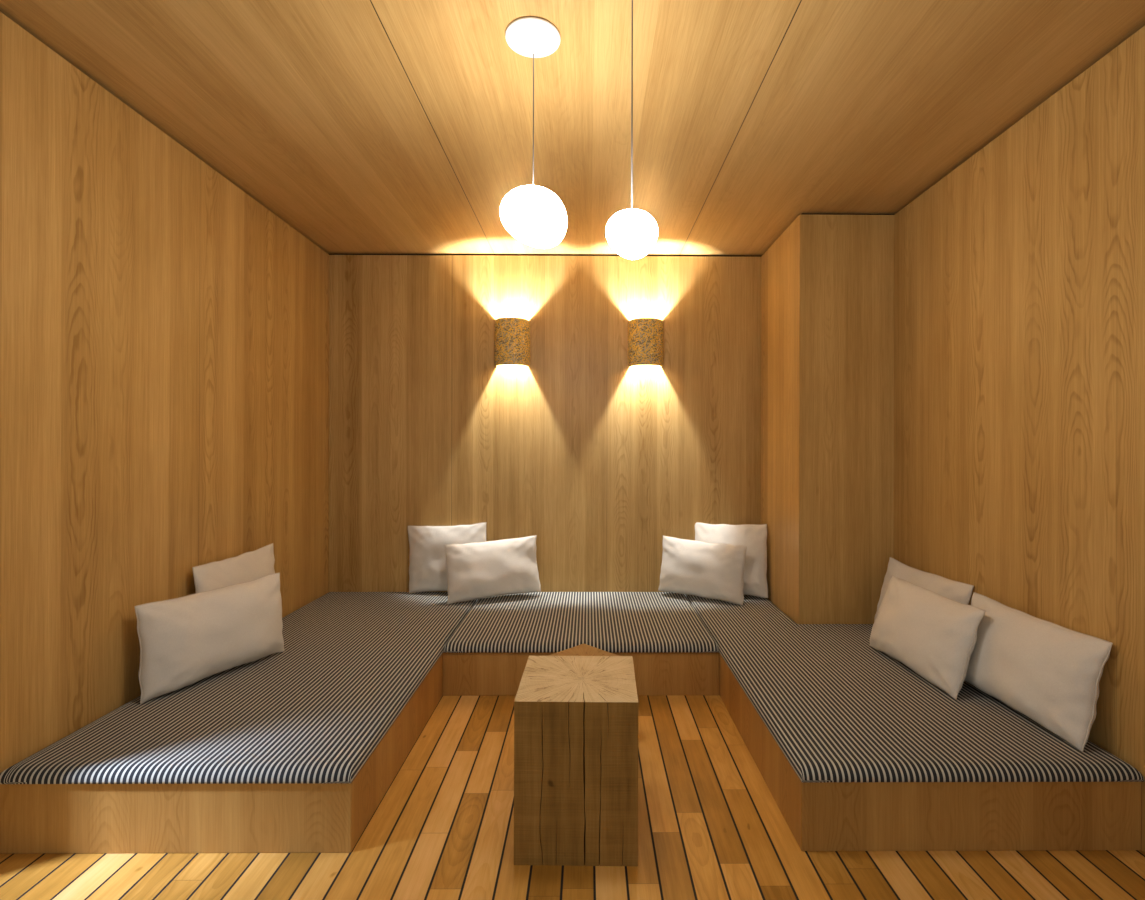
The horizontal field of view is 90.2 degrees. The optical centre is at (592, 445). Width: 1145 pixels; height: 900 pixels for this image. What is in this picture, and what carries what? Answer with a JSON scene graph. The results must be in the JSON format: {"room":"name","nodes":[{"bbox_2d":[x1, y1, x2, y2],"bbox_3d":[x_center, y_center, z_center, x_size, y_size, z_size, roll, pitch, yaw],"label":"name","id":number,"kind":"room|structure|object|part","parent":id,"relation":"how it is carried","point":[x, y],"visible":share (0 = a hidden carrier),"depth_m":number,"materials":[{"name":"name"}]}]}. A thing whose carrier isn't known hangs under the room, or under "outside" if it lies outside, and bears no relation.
{"room":"lounge room","nodes":[
{"label":"lounge room","id":0,"kind":"room"},
{"bbox_2d":[0,12,328,772],"bbox_3d":[-1.785,-0.028,2.682,0.130,2.452,2.314,0,0,0],"label":"wall","id":1,"kind":"structure","parent":0,"point":[164,332],"depth_m":2.09,"materials":[{"name":"brown wood"}]},
{"bbox_2d":[329,255,760,591],"bbox_3d":[-0.308,-0.025,3.799,2.839,2.452,0.100,0,0,0],"label":"wall","id":2,"kind":"structure","parent":0,"point":[579,449],"depth_m":3.75,"materials":[{"name":"brown wood"}]},
{"bbox_2d":[494,317,529,366],"bbox_3d":[-0.523,-0.671,3.687,0.233,0.302,0.119,0,0,0],"label":"wall sconce","id":3,"kind":"object","parent":2,"relation":"attached to","point":[511,334],"visible":1,"depth_m":3.64,"materials":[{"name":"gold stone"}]},
{"bbox_2d":[329,254,760,256],"bbox_3d":[-0.306,-1.258,3.809,2.879,0.014,0.080,0,0,0],"label":"trim","id":4,"kind":"structure","parent":2,"relation":"attached to","point":[329,254],"depth_m":3.77,"materials":[{"name":"brown wood"}]},
{"bbox_2d":[628,318,662,366],"bbox_3d":[0.350,-0.669,3.693,0.233,0.302,0.119,0,0,0],"label":"wall sconce","id":5,"kind":"object","parent":2,"relation":"attached to","point":[645,335],"visible":1,"depth_m":3.64,"materials":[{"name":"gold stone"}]},
{"bbox_2d":[0,0,1144,255],"bbox_3d":[-0.208,-1.291,1.575,6.400,0.050,4.551,0,0,0],"label":"ceiling","id":6,"kind":"structure","parent":0,"point":[363,126],"depth_m":2.06,"materials":[{"name":"brown wood"}]},
{"bbox_2d":[500,17,566,248],"bbox_3d":[-0.187,-0.951,1.805,0.215,0.628,0.254,0,0,0],"label":"pendant lamp","id":7,"kind":"object","parent":6,"relation":"hanging from","point":[534,215],"visible":1,"depth_m":1.75,"materials":[{"name":"white glass"}]},
{"bbox_3d":[-0.188,-0.731,1.827,0.215,0.188,0.209,0,0,0],"label":"globe","id":8,"kind":"part","parent":7,"relation":"part of","materials":[{"name":"white glass"}]},
{"bbox_3d":[-0.189,-1.038,1.825,0.003,0.440,0.003,0,0,-23],"label":"cord","id":9,"kind":"part","parent":7,"relation":"part of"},
{"bbox_2d":[606,0,657,259],"bbox_3d":[0.110,-0.880,1.458,0.170,0.770,0.224,0,0,0],"label":"pendant lamp","id":10,"kind":"object","parent":6,"relation":"hanging from","point":[631,233],"visible":1,"depth_m":1.46,"materials":[{"name":"white glass"}]},
{"bbox_3d":[0.104,-0.556,1.501,0.138,0.123,0.138,0,0,0],"label":"globe","id":11,"kind":"part","parent":10,"relation":"part of","materials":[{"name":"white glass"}]},
{"bbox_3d":[0.105,-0.936,1.501,0.003,0.642,0.003,0,0,22],"label":"cord","id":12,"kind":"part","parent":10,"relation":"part of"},
{"bbox_2d":[0,695,1144,899],"bbox_3d":[-0.213,1.230,1.574,6.400,0.060,4.551,0,0,0],"label":"floor","id":13,"kind":"structure","parent":0,"point":[711,827],"depth_m":1.65,"materials":[{"name":"brown wood"}]},
{"bbox_2d":[0,653,442,853],"bbox_3d":[-1.238,1.094,2.708,1.039,0.210,2.065,0,0,0],"label":"plinth","id":14,"kind":"object","parent":13,"relation":"on","point":[328,817],"visible":0.37,"depth_m":1.68,"materials":[{"name":"brown wood"}]},
{"bbox_2d":[0,592,477,783],"bbox_3d":[-1.234,0.969,2.704,1.038,0.040,2.073,0,0,0],"label":"seat pad","id":15,"kind":"object","parent":14,"relation":"on","point":[315,710],"visible":0.85,"depth_m":2.03,"materials":[{"name":"fabric"}]},
{"bbox_2d":[134,573,284,703],"bbox_3d":[-1.546,0.763,2.352,0.157,0.371,0.584,0,0,27],"label":"cushion","id":16,"kind":"object","parent":15,"relation":"on","point":[184,641],"visible":1,"depth_m":2.26,"materials":[{"name":"beige fabric"}]},
{"bbox_2d":[192,543,274,592],"bbox_3d":[-1.655,0.725,2.687,0.115,0.443,0.547,0,0,4],"label":"cushion","id":17,"kind":"object","parent":15,"relation":"on","point":[248,566],"visible":0.3,"depth_m":2.63,"materials":[{"name":"beige fabric"}]},
{"bbox_2d":[408,522,486,592],"bbox_3d":[-0.933,0.721,3.673,0.547,0.460,0.111,0,0,5],"label":"cushion","id":18,"kind":"object","parent":15,"relation":"on","point":[427,559],"visible":0.62,"depth_m":3.65,"materials":[{"name":"beige fabric"}]},
{"bbox_2d":[444,535,540,603],"bbox_3d":[-0.611,0.760,3.529,0.591,0.376,0.156,0,0,-20],"label":"cushion","id":19,"kind":"object","parent":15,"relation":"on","point":[476,570],"visible":1,"depth_m":3.48,"materials":[{"name":"beige fabric"}]},
{"bbox_2d":[514,656,637,865],"bbox_3d":[-0.043,0.966,1.809,0.367,0.469,0.365,0,0,0],"label":"wooden stump","id":20,"kind":"object","parent":13,"relation":"on","point":[576,717],"visible":1,"depth_m":1.63,"materials":[{"name":"brown wood"}]},
{"bbox_2d":[443,652,718,695],"bbox_3d":[-0.056,1.096,3.246,1.329,0.210,1.007,0,0,0],"label":"plinth","id":21,"kind":"object","parent":13,"relation":"on","point":[464,674],"visible":0.4,"depth_m":2.74,"materials":[{"name":"brown wood"}]},
{"bbox_2d":[443,592,718,652],"bbox_3d":[-0.056,0.971,3.241,1.321,0.040,1.015,0,0,0],"label":"seat pad","id":22,"kind":"object","parent":21,"relation":"on","point":[532,622],"visible":0.9,"depth_m":3.04,"materials":[{"name":"fabric"}]},
{"bbox_2d":[548,643,617,655],"bbox_3d":[-0.036,1.026,2.261,0.277,0.351,0.277,0,0,45],"label":"wooden stump","id":23,"kind":"object","parent":13,"relation":"on","point":[583,649],"visible":0.1,"depth_m":2.35,"materials":[{"name":"brown wood"}]},
{"bbox_2d":[719,653,1140,850],"bbox_3d":[1.120,1.098,2.725,1.015,0.210,2.065,0,0,0],"label":"plinth","id":24,"kind":"object","parent":13,"relation":"on","point":[820,816],"visible":0.32,"depth_m":1.69,"materials":[{"name":"brown wood"}]},
{"bbox_2d":[684,594,1143,781],"bbox_3d":[1.119,0.973,2.720,1.017,0.040,2.073,0,0,0],"label":"seat pad","id":25,"kind":"object","parent":24,"relation":"on","point":[838,707],"visible":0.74,"depth_m":2.02,"materials":[{"name":"fabric"}]},
{"bbox_2d":[658,535,746,604],"bbox_3d":[0.677,0.766,3.546,0.558,0.372,0.143,0,0,28],"label":"cushion","id":26,"kind":"object","parent":25,"relation":"on","point":[688,567],"visible":1,"depth_m":3.49,"materials":[{"name":"beige fabric"}]},
{"bbox_2d":[695,522,767,597],"bbox_3d":[0.876,0.721,3.635,0.480,0.461,0.144,0,0,24],"label":"cushion","id":27,"kind":"object","parent":25,"relation":"on","point":[753,536],"visible":0.6,"depth_m":3.57,"materials":[{"name":"beige fabric"}]},
{"bbox_2d":[874,557,973,621],"bbox_3d":[1.538,0.765,2.699,0.142,0.371,0.562,0,0,-8],"label":"cushion","id":28,"kind":"object","parent":25,"relation":"on","point":[957,591],"visible":0.36,"depth_m":2.65,"materials":[{"name":"beige fabric"}]},
{"bbox_2d":[869,575,985,698],"bbox_3d":[1.393,0.781,2.420,0.176,0.341,0.574,0,0,-6],"label":"cushion","id":29,"kind":"object","parent":25,"relation":"on","point":[933,634],"visible":1,"depth_m":2.31,"materials":[{"name":"beige fabric"}]},
{"bbox_2d":[964,592,1112,750],"bbox_3d":[1.540,0.774,2.051,0.175,0.357,0.565,0,0,-6],"label":"cushion","id":30,"kind":"object","parent":25,"relation":"on","point":[1050,673],"visible":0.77,"depth_m":1.92,"materials":[{"name":"beige fabric"}]},
{"bbox_2d":[761,215,893,623],"bbox_3d":[1.370,-0.127,3.469,0.512,2.242,0.784,0,0,0],"label":"wall pier","id":31,"kind":"object","parent":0,"point":[827,282],"visible":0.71,"depth_m":3.08,"materials":[{"name":"brown wood"}]},
{"bbox_2d":[801,213,894,214],"bbox_3d":[1.392,-1.255,3.439,0.512,0.014,0.684,0,0,0],"label":"trim","id":32,"kind":"structure","parent":31,"relation":"attached to","point":[802,213],"depth_m":3.10,"materials":[{"name":"brown wood"}]},
{"bbox_2d":[894,26,1144,851],"bbox_3d":[1.685,-0.022,2.212,0.100,2.452,3.301,0,0,0],"label":"wall","id":33,"kind":"structure","parent":0,"point":[1019,274],"depth_m":2.09,"materials":[{"name":"brown wood"}]}
]}

